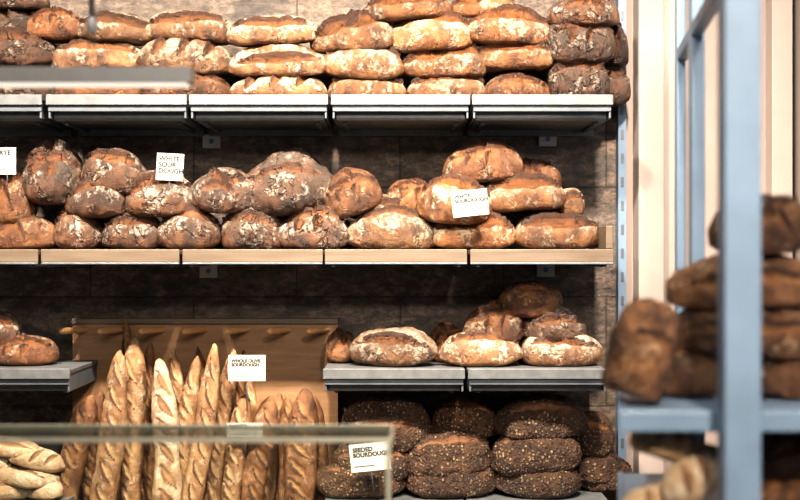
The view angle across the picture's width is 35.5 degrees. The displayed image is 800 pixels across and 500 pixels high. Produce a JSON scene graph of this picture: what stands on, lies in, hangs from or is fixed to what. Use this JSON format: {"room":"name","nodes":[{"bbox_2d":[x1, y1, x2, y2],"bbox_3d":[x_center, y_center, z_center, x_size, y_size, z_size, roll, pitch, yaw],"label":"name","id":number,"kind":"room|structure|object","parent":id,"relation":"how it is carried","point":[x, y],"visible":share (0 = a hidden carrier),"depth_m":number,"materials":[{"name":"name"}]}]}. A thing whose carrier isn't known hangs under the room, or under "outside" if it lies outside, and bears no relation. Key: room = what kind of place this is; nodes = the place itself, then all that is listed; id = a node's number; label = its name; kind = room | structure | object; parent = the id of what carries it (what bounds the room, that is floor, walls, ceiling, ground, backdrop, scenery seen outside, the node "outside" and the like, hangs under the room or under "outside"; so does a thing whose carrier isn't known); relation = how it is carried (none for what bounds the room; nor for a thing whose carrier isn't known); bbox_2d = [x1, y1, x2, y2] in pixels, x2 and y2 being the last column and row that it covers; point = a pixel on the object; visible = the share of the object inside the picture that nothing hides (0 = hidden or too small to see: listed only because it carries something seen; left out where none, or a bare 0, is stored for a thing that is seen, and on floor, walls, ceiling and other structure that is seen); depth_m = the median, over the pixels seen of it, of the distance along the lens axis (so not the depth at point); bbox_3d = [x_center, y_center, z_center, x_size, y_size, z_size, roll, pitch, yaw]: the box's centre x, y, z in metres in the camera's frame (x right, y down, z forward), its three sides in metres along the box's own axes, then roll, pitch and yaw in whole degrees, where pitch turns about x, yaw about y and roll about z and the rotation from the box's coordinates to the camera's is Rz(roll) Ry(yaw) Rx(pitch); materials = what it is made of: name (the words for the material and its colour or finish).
{"room":"food shop","nodes":[
{"label":"food shop","id":0,"kind":"room"},
{"bbox_2d":[0,0,194,87],"bbox_3d":[-0.654,-0.936,2.450,0.496,1.229,0.060,0,0,0],"label":"pendant lamp","id":1,"kind":"object","parent":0,"point":[10,77],"visible":1,"depth_m":2.42,"materials":[{"name":"metal"}]},
{"bbox_2d":[120,337,146,499],"bbox_3d":[-0.829,0.588,3.853,0.078,0.641,0.070,1,0,10],"label":"baguette","id":2,"kind":"object","parent":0,"point":[131,467],"depth_m":3.84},
{"bbox_2d":[142,342,154,499],"bbox_3d":[-0.787,0.601,3.924,0.057,0.620,0.053,-3,0,13],"label":"baguette","id":3,"kind":"object","parent":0,"point":[148,462],"depth_m":3.91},
{"bbox_2d":[0,0,615,499],"bbox_3d":[-1.245,0.000,4.075,3.910,3.100,0.150,0,0,0],"label":"wall","id":4,"kind":"structure","parent":0,"point":[44,300],"depth_m":4.00,"materials":[{"name":"brick"}]},
{"bbox_2d":[0,247,62,266],"bbox_3d":[-1.247,0.015,3.807,0.398,0.070,0.382,0,0,0],"label":"shelf","id":5,"kind":"object","parent":4,"relation":"attached to","point":[31,257],"visible":0.59,"depth_m":3.62,"materials":[{"name":"brown wood"}]},
{"bbox_2d":[0,213,57,249],"bbox_3d":[-1.140,-0.059,3.793,0.219,0.116,0.172,0,0,6],"label":"loaf","id":6,"kind":"object","parent":5,"relation":"on","point":[29,232],"visible":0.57,"depth_m":3.73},
{"bbox_2d":[0,171,37,223],"bbox_3d":[-1.192,-0.159,3.797,0.173,0.167,0.178,0,0,3],"label":"loaf","id":7,"kind":"object","parent":6,"relation":"on","point":[14,205],"visible":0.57,"depth_m":3.73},
{"bbox_2d":[0,95,73,136],"bbox_3d":[-1.243,-0.407,3.812,0.407,0.089,0.372,0,0,0],"label":"shelf","id":8,"kind":"object","parent":4,"relation":"attached to","point":[20,115],"visible":0.8,"depth_m":3.68,"materials":[{"name":"metal"}]},
{"bbox_2d":[0,88,53,97],"bbox_3d":[-1.188,-0.496,3.815,0.267,0.096,0.252,0,0,1],"label":"boule","id":9,"kind":"object","parent":8,"relation":"on","point":[3,91],"visible":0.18,"depth_m":3.71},
{"bbox_2d":[0,27,56,66],"bbox_3d":[-1.176,-0.602,3.820,0.276,0.126,0.244,0,0,18],"label":"boule","id":10,"kind":"object","parent":9,"relation":"on","point":[18,47],"visible":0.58,"depth_m":3.72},
{"bbox_2d":[27,5,79,43],"bbox_3d":[-1.059,-0.690,3.817,0.186,0.104,0.159,0,1,-1],"label":"loaf","id":11,"kind":"object","parent":10,"relation":"on","point":[58,25],"visible":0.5,"depth_m":3.76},
{"bbox_2d":[0,359,97,392],"bbox_3d":[-1.165,0.389,3.812,0.412,0.089,0.372,0,0,0],"label":"shelf","id":12,"kind":"object","parent":4,"relation":"attached to","point":[65,375],"visible":0.98,"depth_m":3.67,"materials":[{"name":"metal"}]},
{"bbox_2d":[0,332,58,365],"bbox_3d":[-1.141,0.298,3.797,0.201,0.099,0.168,0,0,-5],"label":"loaf","id":13,"kind":"object","parent":12,"relation":"on","point":[22,349],"visible":0.98,"depth_m":3.75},
{"bbox_2d":[17,484,82,499],"bbox_3d":[-1.179,0.784,3.812,0.383,0.089,0.372,0,0,0],"label":"shelf","id":14,"kind":"object","parent":4,"relation":"attached to","point":[80,496],"visible":0.09,"depth_m":3.75,"materials":[{"name":"metal"}]},
{"bbox_2d":[27,481,62,499],"bbox_3d":[-1.082,0.711,3.759,0.182,0.063,0.106,0,0,38],"label":"loaf","id":15,"kind":"object","parent":14,"relation":"on","point":[54,490],"visible":0.62,"depth_m":3.70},
{"bbox_2d":[0,464,59,488],"bbox_3d":[-1.137,0.670,3.760,0.237,0.077,0.149,0,0,15],"label":"loaf","id":16,"kind":"object","parent":15,"relation":"on","point":[14,475],"visible":0.73,"depth_m":3.69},
{"bbox_2d":[41,245,188,266],"bbox_3d":[-0.839,0.015,3.807,0.401,0.070,0.382,0,0,0],"label":"shelf","id":17,"kind":"object","parent":4,"relation":"attached to","point":[102,255],"visible":0.77,"depth_m":3.62,"materials":[{"name":"brown wood"}]},
{"bbox_2d":[54,206,102,248],"bbox_3d":[-0.972,-0.071,3.799,0.144,0.141,0.160,0,0,25],"label":"loaf","id":18,"kind":"object","parent":17,"relation":"on","point":[71,231],"visible":0.85,"depth_m":3.73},
{"bbox_2d":[64,177,126,218],"bbox_3d":[-0.917,-0.160,3.784,0.204,0.128,0.177,0,0,4],"label":"loaf","id":19,"kind":"object","parent":18,"relation":"on","point":[85,200],"visible":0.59,"depth_m":3.72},
{"bbox_2d":[22,137,82,205],"bbox_3d":[-1.052,-0.239,3.821,0.184,0.210,0.253,0,0,4],"label":"boule","id":20,"kind":"object","parent":19,"relation":"on","point":[52,167],"visible":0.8,"depth_m":3.73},
{"bbox_2d":[80,148,145,195],"bbox_3d":[-0.865,-0.237,3.808,0.209,0.150,0.182,0,0,3],"label":"loaf","id":21,"kind":"object","parent":19,"relation":"on","point":[116,169],"visible":0.67,"depth_m":3.73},
{"bbox_2d":[101,213,160,248],"bbox_3d":[-0.808,-0.058,3.802,0.202,0.114,0.146,0,0,-8],"label":"loaf","id":22,"kind":"object","parent":17,"relation":"on","point":[125,231],"visible":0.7,"depth_m":3.75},
{"bbox_2d":[125,169,195,216],"bbox_3d":[-0.725,-0.171,3.791,0.220,0.146,0.168,0,0,12],"label":"loaf","id":23,"kind":"object","parent":22,"relation":"on","point":[149,196],"visible":0.8,"depth_m":3.73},
{"bbox_2d":[157,205,221,248],"bbox_3d":[-0.636,-0.068,3.794,0.198,0.133,0.180,0,0,-12],"label":"loaf","id":24,"kind":"object","parent":17,"relation":"on","point":[196,228],"visible":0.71,"depth_m":3.72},
{"bbox_2d":[46,95,204,136],"bbox_3d":[-0.823,-0.407,3.812,0.410,0.089,0.372,0,0,0],"label":"shelf","id":25,"kind":"object","parent":4,"relation":"attached to","point":[91,115],"visible":0.92,"depth_m":3.67,"materials":[{"name":"metal"}]},
{"bbox_2d":[54,88,139,94],"bbox_3d":[-0.920,-0.495,3.826,0.278,0.095,0.234,0,0,5],"label":"loaf","id":26,"kind":"object","parent":25,"relation":"on","point":[57,91],"visible":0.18,"depth_m":3.73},
{"bbox_2d":[49,38,139,66],"bbox_3d":[-0.920,-0.589,3.830,0.301,0.108,0.170,0,0,-8],"label":"loaf","id":27,"kind":"object","parent":26,"relation":"on","point":[110,53],"visible":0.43,"depth_m":3.76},
{"bbox_2d":[76,10,153,45],"bbox_3d":[-0.856,-0.677,3.818,0.277,0.102,0.173,0,0,-2],"label":"loaf","id":28,"kind":"object","parent":27,"relation":"on","point":[119,26],"visible":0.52,"depth_m":3.75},
{"bbox_2d":[140,73,230,96],"bbox_3d":[-0.651,-0.502,3.821,0.282,0.108,0.234,0,0,-7],"label":"loaf","id":29,"kind":"object","parent":25,"relation":"on","point":[205,84],"visible":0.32,"depth_m":3.73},
{"bbox_2d":[136,36,232,76],"bbox_3d":[-0.653,-0.592,3.815,0.299,0.126,0.198,0,0,-15],"label":"loaf","id":30,"kind":"object","parent":29,"relation":"on","point":[204,57],"visible":0.63,"depth_m":3.74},
{"bbox_2d":[145,9,232,45],"bbox_3d":[-0.638,-0.681,3.828,0.283,0.107,0.177,0,0,1],"label":"loaf","id":31,"kind":"object","parent":30,"relation":"on","point":[191,24],"visible":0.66,"depth_m":3.75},
{"bbox_2d":[182,244,324,266],"bbox_3d":[-0.427,0.015,3.807,0.407,0.070,0.382,0,0,0],"label":"shelf","id":32,"kind":"object","parent":4,"relation":"attached to","point":[218,255],"visible":0.84,"depth_m":3.62,"materials":[{"name":"brown wood"}]},
{"bbox_2d":[221,207,283,248],"bbox_3d":[-0.440,-0.074,3.804,0.213,0.146,0.169,0,0,-5],"label":"loaf","id":33,"kind":"object","parent":32,"relation":"on","point":[250,228],"visible":0.72,"depth_m":3.73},
{"bbox_2d":[191,167,250,213],"bbox_3d":[-0.531,-0.180,3.802,0.214,0.145,0.200,0,0,8],"label":"loaf","id":34,"kind":"object","parent":33,"relation":"on","point":[224,190],"visible":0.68,"depth_m":3.72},
{"bbox_2d":[246,147,332,215],"bbox_3d":[-0.340,-0.208,3.828,0.260,0.215,0.285,0,0,42],"label":"boule","id":35,"kind":"object","parent":33,"relation":"on","point":[288,181],"visible":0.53,"depth_m":3.73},
{"bbox_2d":[278,202,348,249],"bbox_3d":[-0.264,-0.073,3.792,0.228,0.144,0.192,0,0,3],"label":"loaf","id":36,"kind":"object","parent":32,"relation":"on","point":[320,226],"visible":0.79,"depth_m":3.72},
{"bbox_2d":[324,167,382,218],"bbox_3d":[-0.144,-0.172,3.797,0.167,0.160,0.184,0,0,37],"label":"loaf","id":37,"kind":"object","parent":36,"relation":"on","point":[350,192],"visible":0.84,"depth_m":3.74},
{"bbox_2d":[189,95,332,136],"bbox_3d":[-0.411,-0.407,3.812,0.404,0.089,0.372,0,0,0],"label":"shelf","id":38,"kind":"object","parent":4,"relation":"attached to","point":[223,115],"visible":0.98,"depth_m":3.67,"materials":[{"name":"metal"}]},
{"bbox_2d":[229,75,327,94],"bbox_3d":[-0.369,-0.499,3.812,0.304,0.102,0.196,0,0,-7],"label":"loaf","id":39,"kind":"object","parent":38,"relation":"on","point":[251,85],"visible":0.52,"depth_m":3.74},
{"bbox_2d":[228,43,324,77],"bbox_3d":[-0.372,-0.579,3.818,0.312,0.122,0.199,0,0,0],"label":"loaf","id":40,"kind":"object","parent":39,"relation":"on","point":[279,60],"visible":0.8,"depth_m":3.74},
{"bbox_2d":[226,15,317,46],"bbox_3d":[-0.387,-0.666,3.814,0.294,0.104,0.177,0,0,-4],"label":"loaf","id":41,"kind":"object","parent":40,"relation":"on","point":[266,29],"visible":0.83,"depth_m":3.74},
{"bbox_2d":[323,360,464,392],"bbox_3d":[-0.017,0.389,3.812,0.412,0.089,0.372,0,0,0],"label":"shelf","id":42,"kind":"object","parent":4,"relation":"attached to","point":[432,375],"visible":0.9,"depth_m":3.64,"materials":[{"name":"metal"}]},
{"bbox_2d":[348,327,437,366],"bbox_3d":[-0.021,0.289,3.777,0.273,0.116,0.171,0,0,6],"label":"loaf","id":43,"kind":"object","parent":42,"relation":"on","point":[392,346],"visible":1,"depth_m":3.71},
{"bbox_2d":[325,487,462,499],"bbox_3d":[-0.017,0.784,3.812,0.412,0.089,0.372,0,0,0],"label":"shelf","id":44,"kind":"object","parent":4,"relation":"attached to","point":[405,494],"visible":0.06,"depth_m":3.74,"materials":[{"name":"metal"}]},
{"bbox_2d":[316,463,405,497],"bbox_3d":[-0.117,0.685,3.796,0.279,0.114,0.187,0,0,3],"label":"loaf","id":45,"kind":"object","parent":44,"relation":"on","point":[332,482],"visible":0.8,"depth_m":3.72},
{"bbox_2d":[332,443,408,481],"bbox_3d":[-0.085,0.632,3.797,0.242,0.135,0.168,0,0,-3],"label":"loaf","id":46,"kind":"object","parent":45,"relation":"on","point":[399,461],"visible":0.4,"depth_m":3.74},
{"bbox_2d":[341,392,431,452],"bbox_3d":[-0.041,0.523,3.815,0.277,0.175,0.203,0,0,-4],"label":"loaf","id":47,"kind":"object","parent":46,"relation":"on","point":[410,421],"visible":0.62,"depth_m":3.74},
{"bbox_2d":[349,443,385,490],"bbox_3d":[-0.087,0.630,3.641,0.124,0.147,0.007,0,0,0],"label":"price card","id":48,"kind":"object","parent":44,"relation":"on","point":[365,457],"visible":0.97,"depth_m":3.64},
{"bbox_2d":[405,466,495,498],"bbox_3d":[0.156,0.687,3.803,0.282,0.110,0.199,0,0,-6],"label":"loaf","id":49,"kind":"object","parent":44,"relation":"on","point":[476,484],"visible":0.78,"depth_m":3.72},
{"bbox_2d":[408,425,490,476],"bbox_3d":[0.144,0.610,3.799,0.263,0.157,0.178,0,0,-17],"label":"loaf","id":50,"kind":"object","parent":49,"relation":"on","point":[444,451],"visible":0.91,"depth_m":3.73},
{"bbox_2d":[432,397,496,437],"bbox_3d":[0.199,0.516,3.850,0.200,0.128,0.156,0,0,26],"label":"loaf","id":51,"kind":"object","parent":50,"relation":"on","point":[469,414],"visible":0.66,"depth_m":3.80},
{"bbox_2d":[325,245,466,266],"bbox_3d":[-0.012,0.015,3.807,0.412,0.070,0.382,0,0,0],"label":"shelf","id":52,"kind":"object","parent":4,"relation":"attached to","point":[349,255],"visible":0.93,"depth_m":3.62,"materials":[{"name":"brown wood"}]},
{"bbox_2d":[347,205,434,248],"bbox_3d":[-0.027,-0.069,3.808,0.281,0.136,0.196,0,0,-4],"label":"loaf","id":53,"kind":"object","parent":52,"relation":"on","point":[389,226],"visible":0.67,"depth_m":3.73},
{"bbox_2d":[331,95,469,136],"bbox_3d":[0.002,-0.407,3.812,0.404,0.089,0.372,0,0,0],"label":"shelf","id":54,"kind":"object","parent":4,"relation":"attached to","point":[353,115],"visible":1,"depth_m":3.67,"materials":[{"name":"metal"}]},
{"bbox_2d":[328,76,406,98],"bbox_3d":[-0.100,-0.503,3.822,0.245,0.109,0.164,0,0,-2],"label":"loaf","id":55,"kind":"object","parent":54,"relation":"on","point":[339,86],"visible":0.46,"depth_m":3.75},
{"bbox_2d":[324,45,403,79],"bbox_3d":[-0.113,-0.578,3.811,0.255,0.132,0.175,0,0,-1],"label":"loaf","id":56,"kind":"object","parent":55,"relation":"on","point":[386,64],"visible":0.72,"depth_m":3.74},
{"bbox_2d":[310,9,393,54],"bbox_3d":[-0.142,-0.662,3.829,0.265,0.131,0.177,0,0,13],"label":"loaf","id":57,"kind":"object","parent":56,"relation":"on","point":[357,29],"visible":0.7,"depth_m":3.76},
{"bbox_2d":[407,76,484,99],"bbox_3d":[0.143,-0.505,3.813,0.245,0.113,0.164,0,0,-9],"label":"loaf","id":58,"kind":"object","parent":54,"relation":"on","point":[419,85],"visible":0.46,"depth_m":3.75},
{"bbox_2d":[402,43,487,77],"bbox_3d":[0.135,-0.580,3.825,0.270,0.124,0.166,0,0,9],"label":"loaf","id":59,"kind":"object","parent":58,"relation":"on","point":[468,62],"visible":0.77,"depth_m":3.76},
{"bbox_2d":[393,10,473,55],"bbox_3d":[0.092,-0.663,3.818,0.284,0.128,0.185,0,0,-3],"label":"loaf","id":60,"kind":"object","parent":59,"relation":"on","point":[449,31],"visible":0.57,"depth_m":3.75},
{"bbox_2d":[364,0,452,23],"bbox_3d":[0.024,-0.740,3.817,0.277,0.100,0.173,0,0,-4],"label":"loaf","id":61,"kind":"object","parent":60,"relation":"on","point":[393,11],"visible":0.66,"depth_m":3.75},
{"bbox_2d":[463,362,605,392],"bbox_3d":[0.401,0.389,3.812,0.407,0.089,0.372,0,0,0],"label":"shelf","id":62,"kind":"object","parent":4,"relation":"attached to","point":[516,376],"visible":0.7,"depth_m":3.64,"materials":[{"name":"metal"}]},
{"bbox_2d":[439,330,522,366],"bbox_3d":[0.245,0.293,3.772,0.258,0.109,0.154,0,0,1],"label":"loaf","id":63,"kind":"object","parent":62,"relation":"on","point":[481,347],"visible":0.97,"depth_m":3.71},
{"bbox_2d":[462,300,523,341],"bbox_3d":[0.284,0.220,3.804,0.189,0.138,0.155,0,0,-7],"label":"loaf","id":64,"kind":"object","parent":63,"relation":"on","point":[495,316],"visible":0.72,"depth_m":3.75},
{"bbox_2d":[521,334,602,365],"bbox_3d":[0.491,0.296,3.787,0.253,0.102,0.162,0,0,0],"label":"loaf","id":65,"kind":"object","parent":62,"relation":"on","point":[581,350],"visible":0.91,"depth_m":3.72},
{"bbox_2d":[523,305,586,342],"bbox_3d":[0.468,0.223,3.816,0.197,0.123,0.184,0,0,-14],"label":"loaf","id":66,"kind":"object","parent":65,"relation":"on","point":[564,320],"visible":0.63,"depth_m":3.75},
{"bbox_2d":[498,281,562,317],"bbox_3d":[0.396,0.150,3.823,0.196,0.115,0.181,0,0,26],"label":"loaf","id":67,"kind":"object","parent":66,"relation":"on","point":[527,299],"visible":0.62,"depth_m":3.75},
{"bbox_2d":[463,486,606,499],"bbox_3d":[0.408,0.784,3.812,0.421,0.089,0.372,0,0,0],"label":"shelf","id":68,"kind":"object","parent":4,"relation":"attached to","point":[582,494],"visible":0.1,"depth_m":3.77,"materials":[{"name":"metal"}]},
{"bbox_2d":[495,469,581,498],"bbox_3d":[0.420,0.682,3.802,0.247,0.121,0.209,0,0,35],"label":"loaf","id":69,"kind":"object","parent":68,"relation":"on","point":[559,484],"visible":0.68,"depth_m":3.72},
{"bbox_2d":[490,436,581,476],"bbox_3d":[0.413,0.606,3.806,0.280,0.146,0.214,0,0,-8],"label":"loaf","id":70,"kind":"object","parent":69,"relation":"on","point":[508,456],"visible":0.83,"depth_m":3.72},
{"bbox_2d":[494,393,587,439],"bbox_3d":[0.429,0.506,3.816,0.292,0.141,0.183,0,0,-8],"label":"loaf","id":71,"kind":"object","parent":70,"relation":"on","point":[537,415],"visible":0.97,"depth_m":3.74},
{"bbox_2d":[582,457,632,490],"bbox_3d":[0.639,0.686,3.890,0.176,0.112,0.143,0,0,-1],"label":"loaf","id":72,"kind":"object","parent":68,"relation":"on","point":[626,467],"visible":0.32,"depth_m":3.83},
{"bbox_2d":[574,450,621,483],"bbox_3d":[0.602,0.654,3.876,0.167,0.127,0.137,0,0,-16],"label":"loaf","id":73,"kind":"object","parent":72,"relation":"on","point":[591,470],"visible":0.47,"depth_m":3.82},
{"bbox_2d":[575,411,614,456],"bbox_3d":[0.589,0.566,3.875,0.156,0.133,0.160,0,0,19],"label":"loaf","id":74,"kind":"object","parent":73,"relation":"on","point":[599,439],"visible":0.56,"depth_m":3.81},
{"bbox_2d":[467,95,612,136],"bbox_3d":[0.414,-0.407,3.812,0.410,0.089,0.372,0,0,0],"label":"shelf","id":75,"kind":"object","parent":4,"relation":"attached to","point":[488,115],"visible":0.93,"depth_m":3.67,"materials":[{"name":"metal"}]},
{"bbox_2d":[485,72,549,94],"bbox_3d":[0.358,-0.495,3.825,0.217,0.094,0.169,0,0,-8],"label":"loaf","id":76,"kind":"object","parent":75,"relation":"on","point":[508,83],"visible":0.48,"depth_m":3.76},
{"bbox_2d":[479,40,554,74],"bbox_3d":[0.352,-0.597,3.811,0.241,0.109,0.165,0,0,11],"label":"loaf","id":77,"kind":"object","parent":76,"relation":"on","point":[499,59],"visible":0.69,"depth_m":3.75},
{"bbox_2d":[468,4,549,45],"bbox_3d":[0.330,-0.679,3.810,0.283,0.128,0.186,0,0,10],"label":"loaf","id":78,"kind":"object","parent":77,"relation":"on","point":[510,24],"visible":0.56,"depth_m":3.74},
{"bbox_2d":[546,61,609,94],"bbox_3d":[0.546,-0.532,3.826,0.194,0.167,0.191,0,0,11],"label":"boule","id":79,"kind":"object","parent":75,"relation":"on","point":[586,78],"visible":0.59,"depth_m":3.75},
{"bbox_2d":[547,20,615,64],"bbox_3d":[0.547,-0.633,3.808,0.211,0.155,0.234,0,0,21],"label":"boule","id":80,"kind":"object","parent":79,"relation":"on","point":[570,44],"visible":0.66,"depth_m":3.73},
{"bbox_2d":[545,0,619,26],"bbox_3d":[0.556,-0.727,3.812,0.227,0.114,0.204,0,0,5],"label":"loaf","id":81,"kind":"object","parent":80,"relation":"on","point":[592,13],"visible":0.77,"depth_m":3.73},
{"bbox_2d":[467,244,613,266],"bbox_3d":[0.411,0.015,3.807,0.415,0.070,0.382,0,0,0],"label":"shelf","id":82,"kind":"object","parent":4,"relation":"attached to","point":[515,254],"visible":0.9,"depth_m":3.62,"materials":[{"name":"brown wood"}]},
{"bbox_2d":[433,212,515,249],"bbox_3d":[0.221,-0.058,3.796,0.265,0.114,0.181,0,0,7],"label":"loaf","id":83,"kind":"object","parent":82,"relation":"on","point":[497,232],"visible":0.69,"depth_m":3.73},
{"bbox_2d":[417,172,492,224],"bbox_3d":[0.166,-0.154,3.770,0.221,0.157,0.186,0,0,38],"label":"loaf","id":84,"kind":"object","parent":83,"relation":"on","point":[434,205],"visible":0.83,"depth_m":3.72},
{"bbox_2d":[442,139,522,184],"bbox_3d":[0.253,-0.267,3.807,0.214,0.136,0.216,0,0,-44],"label":"loaf","id":85,"kind":"object","parent":84,"relation":"on","point":[485,162],"visible":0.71,"depth_m":3.74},
{"bbox_2d":[485,172,565,212],"bbox_3d":[0.374,-0.174,3.787,0.263,0.124,0.170,0,0,-1],"label":"loaf","id":86,"kind":"object","parent":83,"relation":"on","point":[522,191],"visible":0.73,"depth_m":3.73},
{"bbox_2d":[515,212,598,248],"bbox_3d":[0.477,-0.058,3.802,0.270,0.114,0.181,0,0,-6],"label":"loaf","id":87,"kind":"object","parent":82,"relation":"on","point":[546,230],"visible":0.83,"depth_m":3.73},
{"bbox_2d":[633,0,663,472],"bbox_3d":[0.785,0.000,3.950,0.080,3.100,0.100,0,0,0],"label":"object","id":88,"kind":"structure","parent":4,"relation":"attached to","point":[648,15],"depth_m":3.90,"materials":[{"name":"paint"}]},
{"bbox_2d":[664,0,674,472],"bbox_3d":[0.855,0.000,3.970,0.060,3.100,0.060,0,0,0],"label":"trim","id":89,"kind":"structure","parent":4,"relation":"attached to","point":[669,5],"depth_m":3.94,"materials":[{"name":"beige paint"}]},
{"bbox_2d":[766,0,799,260],"bbox_3d":[1.685,0.000,3.955,1.030,3.100,0.090,0,0,0],"label":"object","id":90,"kind":"structure","parent":4,"relation":"in","point":[782,16],"depth_m":3.93,"materials":[{"name":"beige paint"}]},
{"bbox_2d":[626,0,765,470],"bbox_3d":[1.855,0.000,4.075,2.290,3.100,0.150,0,0,0],"label":"wall","id":91,"kind":"structure","parent":0,"point":[711,33],"depth_m":4.00,"materials":[{"name":"paint"}]},
{"bbox_3d":[-0.100,1.600,1.325,6.200,0.100,5.650,0,0,0],"label":"floor","id":92,"kind":"structure","parent":0,"visible":0},
{"bbox_2d":[0,425,392,499],"bbox_3d":[-0.756,0.940,2.279,1.487,1.220,0.175,0,0,0],"label":"glass display case","id":93,"kind":"object","parent":92,"relation":"on","point":[8,433],"visible":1,"depth_m":2.29,"materials":[{"name":"glass"}]},
{"bbox_2d":[616,0,625,499],"bbox_3d":[0.703,0.000,3.974,0.025,3.100,0.051,0,0,0],"label":"upright post","id":94,"kind":"object","parent":92,"relation":"on","point":[621,4],"visible":0.5,"depth_m":3.95,"materials":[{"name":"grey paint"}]},
{"bbox_2d":[617,0,799,499],"bbox_3d":[0.833,0.250,2.431,0.845,2.600,1.051,0,0,18],"label":"rack","id":95,"kind":"object","parent":92,"relation":"on","point":[739,413],"visible":0.84,"depth_m":1.98,"materials":[{"name":"metal"}]},
{"bbox_2d":[601,298,680,402],"bbox_3d":[0.431,0.174,2.204,0.130,0.181,0.186,0,0,-6],"label":"loaf","id":96,"kind":"object","parent":95,"relation":"on","point":[643,342],"visible":1,"depth_m":2.15,"materials":[{"name":"food"}]},
{"bbox_2d":[623,482,662,499],"bbox_3d":[0.443,0.437,2.159,0.159,0.068,0.081,0,0,-38],"label":"loaf","id":97,"kind":"object","parent":95,"relation":"on","point":[652,491],"visible":0.56,"depth_m":2.13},
{"bbox_2d":[660,443,717,499],"bbox_3d":[0.506,0.384,2.145,0.142,0.100,0.082,0,0,-32],"label":"loaf","id":98,"kind":"object","parent":97,"relation":"on","point":[695,476],"visible":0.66,"depth_m":2.11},
{"bbox_2d":[629,432,699,461],"bbox_3d":[0.461,0.335,2.160,0.136,0.081,0.076,0,0,-23],"label":"loaf","id":99,"kind":"object","parent":98,"relation":"on","point":[669,446],"visible":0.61,"depth_m":2.12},
{"bbox_2d":[664,339,717,395],"bbox_3d":[0.532,0.209,2.305,0.154,0.111,0.148,0,0,40],"label":"loaf","id":100,"kind":"object","parent":95,"relation":"on","point":[696,374],"visible":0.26,"depth_m":2.24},
{"bbox_2d":[761,358,799,397],"bbox_3d":[0.714,0.202,2.290,0.203,0.125,0.163,0,0,4],"label":"loaf","id":101,"kind":"object","parent":95,"relation":"on","point":[779,378],"visible":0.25,"depth_m":2.22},
{"bbox_2d":[678,309,799,360],"bbox_3d":[0.633,0.138,2.301,0.293,0.118,0.206,0,0,9],"label":"loaf","id":102,"kind":"object","parent":101,"relation":"on","point":[780,329],"visible":0.36,"depth_m":2.22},
{"bbox_2d":[665,254,799,310],"bbox_3d":[0.635,0.057,2.297,0.287,0.116,0.199,0,0,2],"label":"loaf","id":103,"kind":"object","parent":102,"relation":"on","point":[694,286],"visible":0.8,"depth_m":2.23,"materials":[{"name":"food"}]},
{"bbox_2d":[707,194,799,254],"bbox_3d":[0.660,-0.050,2.296,0.186,0.116,0.151,0,0,13],"label":"loaf","id":104,"kind":"object","parent":103,"relation":"on","point":[780,215],"visible":0.62,"depth_m":2.23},
{"bbox_2d":[761,474,799,499],"bbox_3d":[0.668,0.423,2.241,0.191,0.096,0.142,0,0,7],"label":"loaf","id":105,"kind":"object","parent":95,"relation":"on","point":[771,489],"visible":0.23,"depth_m":2.19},
{"bbox_2d":[761,432,799,479],"bbox_3d":[0.692,0.355,2.264,0.196,0.100,0.145,0,0,-6],"label":"loaf","id":106,"kind":"object","parent":105,"relation":"on","point":[780,451],"visible":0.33,"depth_m":2.20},
{"bbox_3d":[-0.420,1.235,3.749,2.200,0.630,0.499,0,0,0],"label":"countertop","id":107,"kind":"structure","parent":92,"relation":"on","visible":0},
{"bbox_2d":[57,395,96,499],"bbox_3d":[-0.999,0.676,3.792,0.151,0.468,0.077,0,0,2],"label":"baguette","id":108,"kind":"object","parent":107,"relation":"on","point":[74,456],"visible":0.77,"depth_m":3.77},
{"bbox_2d":[89,350,128,499],"bbox_3d":[-0.885,0.608,3.782,0.124,0.607,0.082,0,0,-9],"label":"baguette","id":109,"kind":"object","parent":107,"relation":"on","point":[109,456],"visible":0.9,"depth_m":3.76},
{"bbox_2d":[151,359,182,499],"bbox_3d":[-0.707,0.619,3.792,0.095,0.575,0.086,0,0,-13],"label":"baguette","id":110,"kind":"object","parent":107,"relation":"on","point":[167,480],"visible":0.93,"depth_m":3.77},
{"bbox_2d":[178,356,200,485],"bbox_3d":[-0.666,0.618,3.844,0.098,0.584,0.067,0,0,9],"label":"baguette","id":111,"kind":"object","parent":107,"relation":"on","point":[187,409],"visible":0.62,"depth_m":3.83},
{"bbox_2d":[58,318,338,499],"bbox_3d":[-0.628,0.564,3.933,0.863,0.692,0.130,0,0,0],"label":"rack","id":112,"kind":"object","parent":107,"relation":"on","point":[293,348],"visible":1,"depth_m":3.96,"materials":[{"name":"wood"}]},
{"bbox_2d":[284,388,318,499],"bbox_3d":[-0.301,0.668,3.791,0.108,0.496,0.089,0,0,4],"label":"baguette","id":113,"kind":"object","parent":112,"relation":"in","point":[301,459],"visible":0.88,"depth_m":3.77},
{"bbox_2d":[181,343,219,499],"bbox_3d":[-0.608,0.595,3.785,0.124,0.625,0.074,0,0,-11],"label":"baguette","id":114,"kind":"object","parent":107,"relation":"on","point":[197,470],"visible":0.9,"depth_m":3.77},
{"bbox_2d":[203,348,236,499],"bbox_3d":[-0.555,0.609,3.845,0.113,0.611,0.064,0,0,-4],"label":"baguette","id":115,"kind":"object","parent":107,"relation":"on","point":[226,396],"visible":0.63,"depth_m":3.83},
{"bbox_2d":[221,395,251,499],"bbox_3d":[-0.504,0.678,3.787,0.104,0.477,0.067,0,0,11],"label":"baguette","id":116,"kind":"object","parent":107,"relation":"on","point":[235,460],"visible":0.78,"depth_m":3.77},
{"bbox_2d":[228,355,265,410],"bbox_3d":[-0.458,0.398,3.741,0.111,0.168,0.007,0,0,0],"label":"price card","id":117,"kind":"object","parent":116,"relation":"attached to","point":[247,368],"visible":1,"depth_m":3.74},
{"bbox_2d":[240,395,277,499],"bbox_3d":[-0.432,0.680,3.792,0.122,0.473,0.090,0,0,-5],"label":"baguette","id":118,"kind":"object","parent":107,"relation":"on","point":[258,455],"visible":0.86,"depth_m":3.77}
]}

